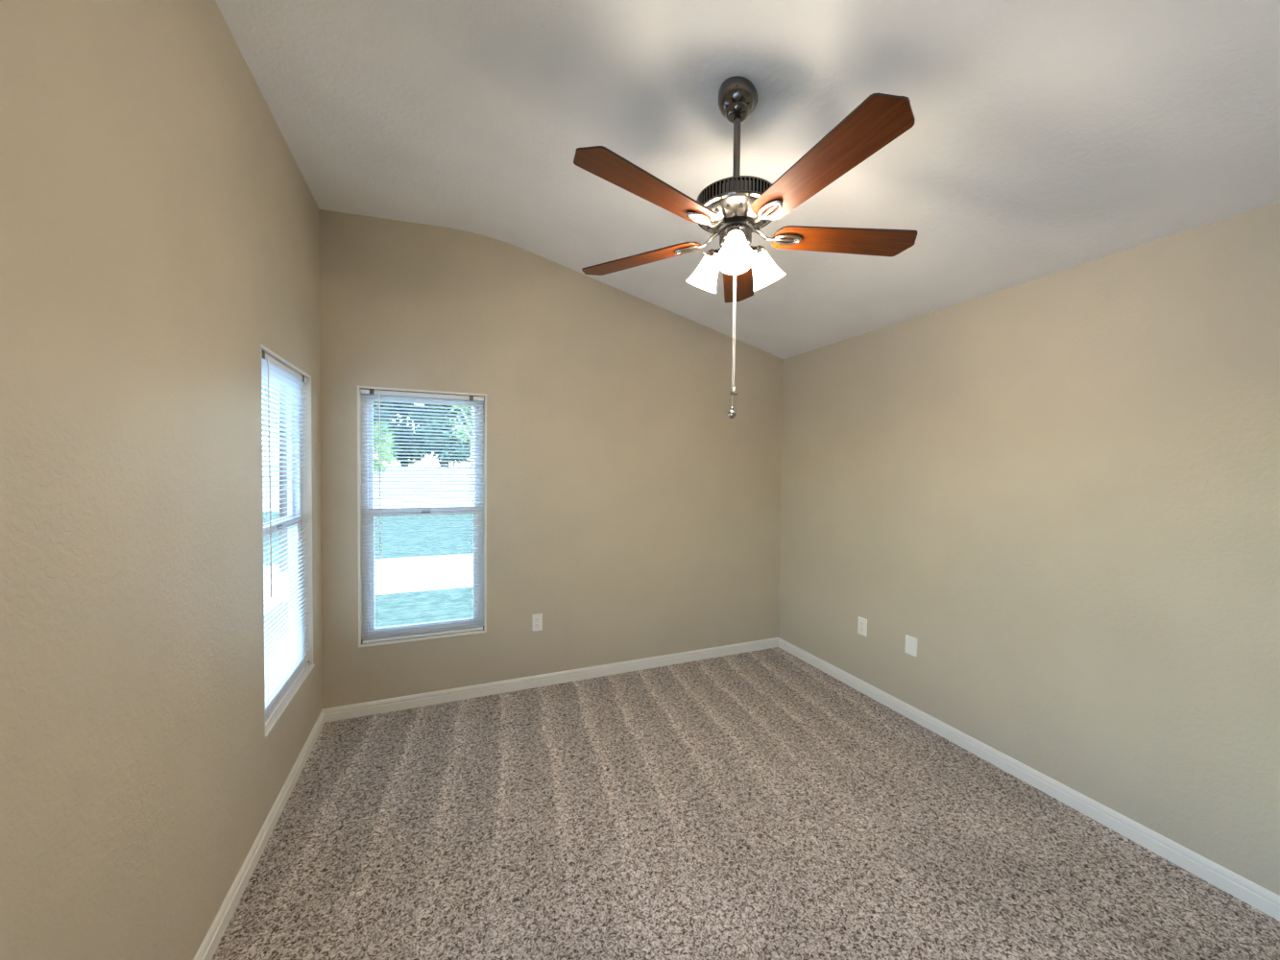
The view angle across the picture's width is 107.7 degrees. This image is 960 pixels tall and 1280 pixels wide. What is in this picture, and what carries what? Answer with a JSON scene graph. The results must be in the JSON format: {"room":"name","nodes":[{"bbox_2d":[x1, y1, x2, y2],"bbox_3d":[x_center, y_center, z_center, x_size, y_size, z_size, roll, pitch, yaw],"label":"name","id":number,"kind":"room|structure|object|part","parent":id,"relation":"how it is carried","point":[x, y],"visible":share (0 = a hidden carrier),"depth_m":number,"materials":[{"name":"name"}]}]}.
{"room":"empty bedroom","nodes":[
{"label":"empty bedroom","id":0,"kind":"room"},
{"bbox_2d":[0,0,322,959],"bbox_3d":[-1.040,-0.002,0.604,0.105,2.972,4.718,0,2,-22],"label":"wall","id":1,"kind":"structure","parent":0,"point":[159,226],"depth_m":1.11,"materials":[{"name":"paint"}]},
{"bbox_2d":[193,710,324,959],"bbox_3d":[-0.998,1.444,0.657,0.013,0.079,4.495,0,2,-22],"label":"baseboard","id":2,"kind":"structure","parent":1,"relation":"attached to","point":[206,951],"depth_m":1.74,"materials":[{"name":"white paint"}]},
{"bbox_2d":[261,343,314,738],"bbox_3d":[-1.681,0.239,2.178,0.106,1.574,0.738,0,2,-22],"label":"window","id":3,"kind":"structure","parent":1,"relation":"in","point":[306,490],"depth_m":2.47,"materials":[{"name":"white paint"}]},
{"bbox_3d":[-1.710,-0.133,2.155,0.022,0.733,0.642,0,2,-22],"label":"sash","id":4,"kind":"part","parent":3,"relation":"part of","materials":[{"name":"white plastic"}]},
{"bbox_3d":[-1.695,0.588,2.182,0.022,0.781,0.642,0,2,-22],"label":"sash","id":5,"kind":"part","parent":3,"relation":"part of","materials":[{"name":"white plastic"}]},
{"bbox_2d":[261,349,309,725],"bbox_3d":[-1.660,0.240,2.186,0.039,1.548,0.712,0,2,-22],"label":"window blind","id":6,"kind":"object","parent":3,"relation":"attached to","point":[283,670],"visible":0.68,"depth_m":2.16,"materials":[{"name":"white plastic"}]},
{"bbox_3d":[-1.562,0.251,1.936,0.028,1.510,0.001,0,2,-22],"label":"ladder cord","id":7,"kind":"part","parent":6,"relation":"part of","materials":[{"name":"white fabric"}]},
{"bbox_3d":[-1.672,1.003,2.204,0.024,0.014,0.702,0,2,-22],"label":"rail","id":8,"kind":"part","parent":6,"relation":"part of","materials":[{"name":"white plastic"}]},
{"bbox_3d":[-1.766,0.236,2.434,0.028,1.510,0.001,0,2,-22],"label":"ladder cord","id":9,"kind":"part","parent":6,"relation":"part of","materials":[{"name":"white fabric"}]},
{"bbox_3d":[-1.670,1.020,2.205,0.066,0.012,0.738,0,2,-22],"label":"sill","id":10,"kind":"part","parent":3,"relation":"part of","materials":[{"name":"white paint"}]},
{"bbox_3d":[-1.704,0.239,2.168,0.055,1.550,0.714,0,2,-22],"label":"frame","id":11,"kind":"part","parent":3,"relation":"part of","materials":[{"name":"white plastic"}]},
{"bbox_2d":[319,209,783,708],"bbox_3d":[-0.344,-0.081,3.382,3.294,3.006,0.105,0,2,-22],"label":"wall","id":12,"kind":"structure","parent":0,"point":[627,509],"depth_m":3.23,"materials":[{"name":"paint"}]},
{"bbox_2d":[357,386,486,648],"bbox_3d":[-1.362,0.222,2.967,0.733,1.565,0.106,0,2,-22],"label":"window","id":13,"kind":"structure","parent":12,"relation":"in","point":[361,604],"depth_m":2.92,"materials":[{"name":"white paint"}]},
{"bbox_2d":[361,388,483,644],"bbox_3d":[-1.353,0.223,2.946,0.707,1.539,0.039,0,2,-22],"label":"window blind","id":14,"kind":"object","parent":13,"relation":"attached to","point":[371,391],"visible":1,"depth_m":2.94,"materials":[{"name":"white plastic"}]},
{"bbox_3d":[-1.601,0.227,2.849,0.001,1.500,0.028,0,2,-22],"label":"ladder cord","id":15,"kind":"part","parent":14,"relation":"part of","materials":[{"name":"white fabric"}]},
{"bbox_3d":[-1.363,0.982,2.969,0.697,0.014,0.024,0,2,-22],"label":"rail","id":16,"kind":"part","parent":14,"relation":"part of","materials":[{"name":"white plastic"}]},
{"bbox_3d":[-1.362,0.999,2.968,0.733,0.012,0.066,0,2,-22],"label":"sill","id":17,"kind":"part","parent":13,"relation":"part of","materials":[{"name":"white paint"}]},
{"bbox_3d":[-1.371,-0.148,2.991,0.637,0.729,0.022,0,2,-22],"label":"sash","id":18,"kind":"part","parent":13,"relation":"part of","materials":[{"name":"white plastic"}]},
{"bbox_3d":[-1.370,0.568,2.987,0.637,0.776,0.022,0,2,-22],"label":"sash","id":19,"kind":"part","parent":13,"relation":"part of","materials":[{"name":"white plastic"}]},
{"bbox_2d":[531,613,542,631],"bbox_3d":[-0.703,0.977,3.204,0.071,0.117,0.009,0,2,-22],"label":"power outlet","id":20,"kind":"object","parent":12,"relation":"attached to","point":[537,619],"visible":1,"depth_m":3.20,"materials":[{"name":"white plastic"}]},
{"bbox_2d":[322,637,778,723],"bbox_3d":[-0.337,1.383,3.364,3.294,0.079,0.013,0,2,-22],"label":"baseboard","id":21,"kind":"structure","parent":12,"relation":"attached to","point":[342,712],"depth_m":3.19,"materials":[{"name":"white paint"}]},
{"bbox_2d":[211,647,1279,959],"bbox_3d":[0.516,1.543,1.289,3.504,0.120,4.718,0,2,-22],"label":"floor","id":22,"kind":"structure","parent":0,"point":[760,805],"depth_m":1.88,"materials":[{"name":"carpet"}]},
{"bbox_2d":[215,0,1279,359],"bbox_3d":[0.545,-1.299,1.218,3.504,0.686,4.718,0,2,-22],"label":"ceiling","id":23,"kind":"structure","parent":0,"point":[1046,137],"depth_m":1.71,"materials":[{"name":"paint"}]},
{"bbox_2d":[573,75,917,418],"bbox_3d":[0.291,-0.803,1.701,1.228,1.168,1.279,1,2,31],"label":"ceiling fan","id":24,"kind":"object","parent":23,"relation":"hanging from","point":[732,208],"visible":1,"depth_m":1.55,"materials":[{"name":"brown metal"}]},
{"bbox_3d":[-0.005,-0.884,1.879,0.534,0.006,0.141,1,12,31],"label":"blade","id":25,"kind":"part","parent":24,"relation":"part of","materials":[{"name":"brown wood"}]},
{"bbox_3d":[0.035,-0.872,1.405,0.534,0.006,0.141,-1,13,-41],"label":"blade","id":26,"kind":"part","parent":24,"relation":"part of","materials":[{"name":"brown wood"}]},
{"bbox_3d":[0.252,-0.779,1.750,0.122,0.112,0.122,37,24,35],"label":"lamp shade","id":27,"kind":"part","parent":24,"relation":"part of","materials":[{"name":"white glass"}]},
{"bbox_3d":[0.329,-0.527,1.649,0.004,0.552,0.004,0,2,-22],"label":"pull chain","id":28,"kind":"part","parent":24,"relation":"part of","materials":[{"name":"white metal"}]},
{"bbox_3d":[0.335,-0.565,1.647,0.004,0.477,0.004,0,2,-22],"label":"pull chain","id":29,"kind":"part","parent":24,"relation":"part of","materials":[{"name":"white metal"}]},
{"bbox_3d":[0.342,-0.925,1.668,0.264,0.034,0.264,0,2,-22],"label":"motor dish","id":30,"kind":"part","parent":24,"relation":"part of","materials":[{"name":"silver metal"}]},
{"bbox_3d":[0.318,-0.773,1.556,0.122,0.112,0.122,1,-27,11],"label":"lamp shade","id":31,"kind":"part","parent":24,"relation":"part of","materials":[{"name":"white glass"}]},
{"bbox_3d":[0.318,-0.778,1.559,0.050,0.086,0.050,1,-27,11],"label":"bulb","id":32,"kind":"part","parent":24,"relation":"part of","materials":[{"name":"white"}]},
{"bbox_3d":[0.433,-0.885,2.064,0.141,0.006,0.534,-10,-1,13],"label":"blade","id":33,"kind":"part","parent":24,"relation":"part of","materials":[{"name":"brown wood"}]},
{"bbox_3d":[0.452,-0.776,1.710,0.122,0.112,0.122,-29,10,-16],"label":"lamp shade","id":34,"kind":"part","parent":24,"relation":"part of","materials":[{"name":"white glass"}]},
{"bbox_3d":[0.499,-0.865,1.297,0.141,0.006,0.534,12,-3,-23],"label":"blade","id":35,"kind":"part","parent":24,"relation":"part of","materials":[{"name":"brown wood"}]},
{"bbox_3d":[0.745,-0.873,1.704,0.534,0.006,0.141,0,-9,-5],"label":"blade","id":36,"kind":"part","parent":24,"relation":"part of","materials":[{"name":"brown wood"}]},
{"bbox_2d":[778,200,1279,895],"bbox_3d":[2.101,0.264,1.903,0.105,2.440,4.718,0,2,-22],"label":"wall","id":37,"kind":"structure","parent":0,"point":[1063,486],"depth_m":2.08,"materials":[{"name":"paint"}]},
{"bbox_2d":[857,616,867,636],"bbox_3d":[1.513,0.999,3.185,0.008,0.117,0.071,0,2,-22],"label":"power outlet","id":38,"kind":"object","parent":37,"relation":"attached to","point":[862,622],"visible":1,"depth_m":3.18,"materials":[{"name":"white plastic"}]},
{"bbox_2d":[859,621,864,632],"bbox_3d":[1.510,0.999,3.183,0.002,0.069,0.035,0,2,-22],"label":"receptacle","id":39,"kind":"object","parent":38,"relation":"attached to","point":[861,623],"depth_m":3.18,"materials":[{"name":"grey plastic"}]},
{"bbox_2d":[905,634,917,656],"bbox_3d":[1.651,1.011,2.848,0.008,0.113,0.077,0,2,-22],"label":"blank wall plate","id":40,"kind":"object","parent":37,"relation":"attached to","point":[910,641],"visible":1,"depth_m":2.84,"materials":[{"name":"white plastic"}]},
{"bbox_2d":[777,637,1279,921],"bbox_3d":[2.037,1.444,1.904,0.013,0.079,4.495,0,2,-22],"label":"baseboard","id":41,"kind":"structure","parent":37,"relation":"attached to","point":[1252,894],"depth_m":2.08,"materials":[{"name":"white paint"}]},
{"label":"outside","id":42,"kind":"structure","parent":0,"visible":0},
{"bbox_2d":[262,464,470,467],"bbox_3d":[-31.362,-1.235,76.303,180.000,1.850,73.000,0,2,-22],"label":"grass rise","id":43,"kind":"structure","parent":42,"point":[262,465],"depth_m":54.89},
{"bbox_2d":[373,401,394,448],"bbox_3d":[-25.355,-8.155,41.277,7.957,13.898,8.284,1,1,16],"label":"tree","id":44,"kind":"object","parent":43,"relation":"on","point":[374,401],"visible":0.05,"depth_m":41.77,"materials":[{"name":"green plant"}]},
{"bbox_2d":[373,402,429,466],"bbox_3d":[-27.214,-9.421,54.056,10.154,17.030,9.355,0,1,-13],"label":"tree","id":45,"kind":"object","parent":43,"relation":"on","point":[410,448],"visible":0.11,"depth_m":51.98,"materials":[{"name":"green plant"}]},
{"bbox_2d":[407,404,474,467],"bbox_3d":[-18.994,-7.783,45.962,7.708,13.127,7.898,0,1,-4],"label":"tree","id":46,"kind":"object","parent":43,"relation":"on","point":[413,404],"visible":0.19,"depth_m":44.49,"materials":[{"name":"green plant"}]},
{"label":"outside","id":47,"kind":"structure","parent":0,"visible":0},
{"bbox_2d":[263,511,473,665],"bbox_3d":[-11.418,0.902,27.780,180.000,0.001,180.000,0,2,-22],"label":"lawn","id":48,"kind":"structure","parent":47,"point":[459,609],"depth_m":9.05,"materials":[{"name":"green plant"}]},
{"bbox_2d":[279,389,288,572],"bbox_3d":[-5.559,-4.094,7.374,2.983,11.124,3.177,1,1,-1],"label":"tree","id":49,"kind":"object","parent":48,"relation":"on","point":[283,501],"visible":0.02,"depth_m":7.37,"materials":[{"name":"green plant"}]},
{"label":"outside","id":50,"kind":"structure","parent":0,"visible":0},
{"bbox_2d":[263,554,473,603],"bbox_3d":[-3.172,1.503,7.717,120.000,0.065,2.600,0,2,-22],"label":"sidewalk","id":51,"kind":"structure","parent":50,"point":[454,557],"depth_m":7.25,"materials":[{"name":"concrete"}]},
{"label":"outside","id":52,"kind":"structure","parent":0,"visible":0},
{"bbox_2d":[262,466,474,511],"bbox_3d":[-12.703,0.086,30.906,160.000,1.850,25.200,0,2,-22],"label":"street","id":53,"kind":"structure","parent":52,"point":[276,497],"depth_m":25.06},
{"bbox_2d":[373,422,396,483],"bbox_3d":[-14.598,-1.519,26.305,2.100,3.674,1.689,2,2,44],"label":"tree","id":54,"kind":"object","parent":53,"relation":"on","point":[382,451],"visible":0.45,"depth_m":26.19,"materials":[{"name":"green plant"}]},
{"bbox_2d":[438,405,474,493],"bbox_3d":[-8.778,-2.751,24.507,4.221,6.870,4.373,0,2,-22],"label":"tree","id":55,"kind":"object","parent":53,"relation":"on","point":[470,479],"visible":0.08,"depth_m":24.36,"materials":[{"name":"green plant"}]},
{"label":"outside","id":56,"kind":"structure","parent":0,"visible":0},
{"bbox_2d":[264,603,279,614],"bbox_3d":[-4.659,1.752,-3.000,7.100,0.070,15.900,0,2,-22],"label":"driveway","id":57,"kind":"structure","parent":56,"point":[268,604],"depth_m":5.54,"materials":[{"name":"concrete"}]}
]}

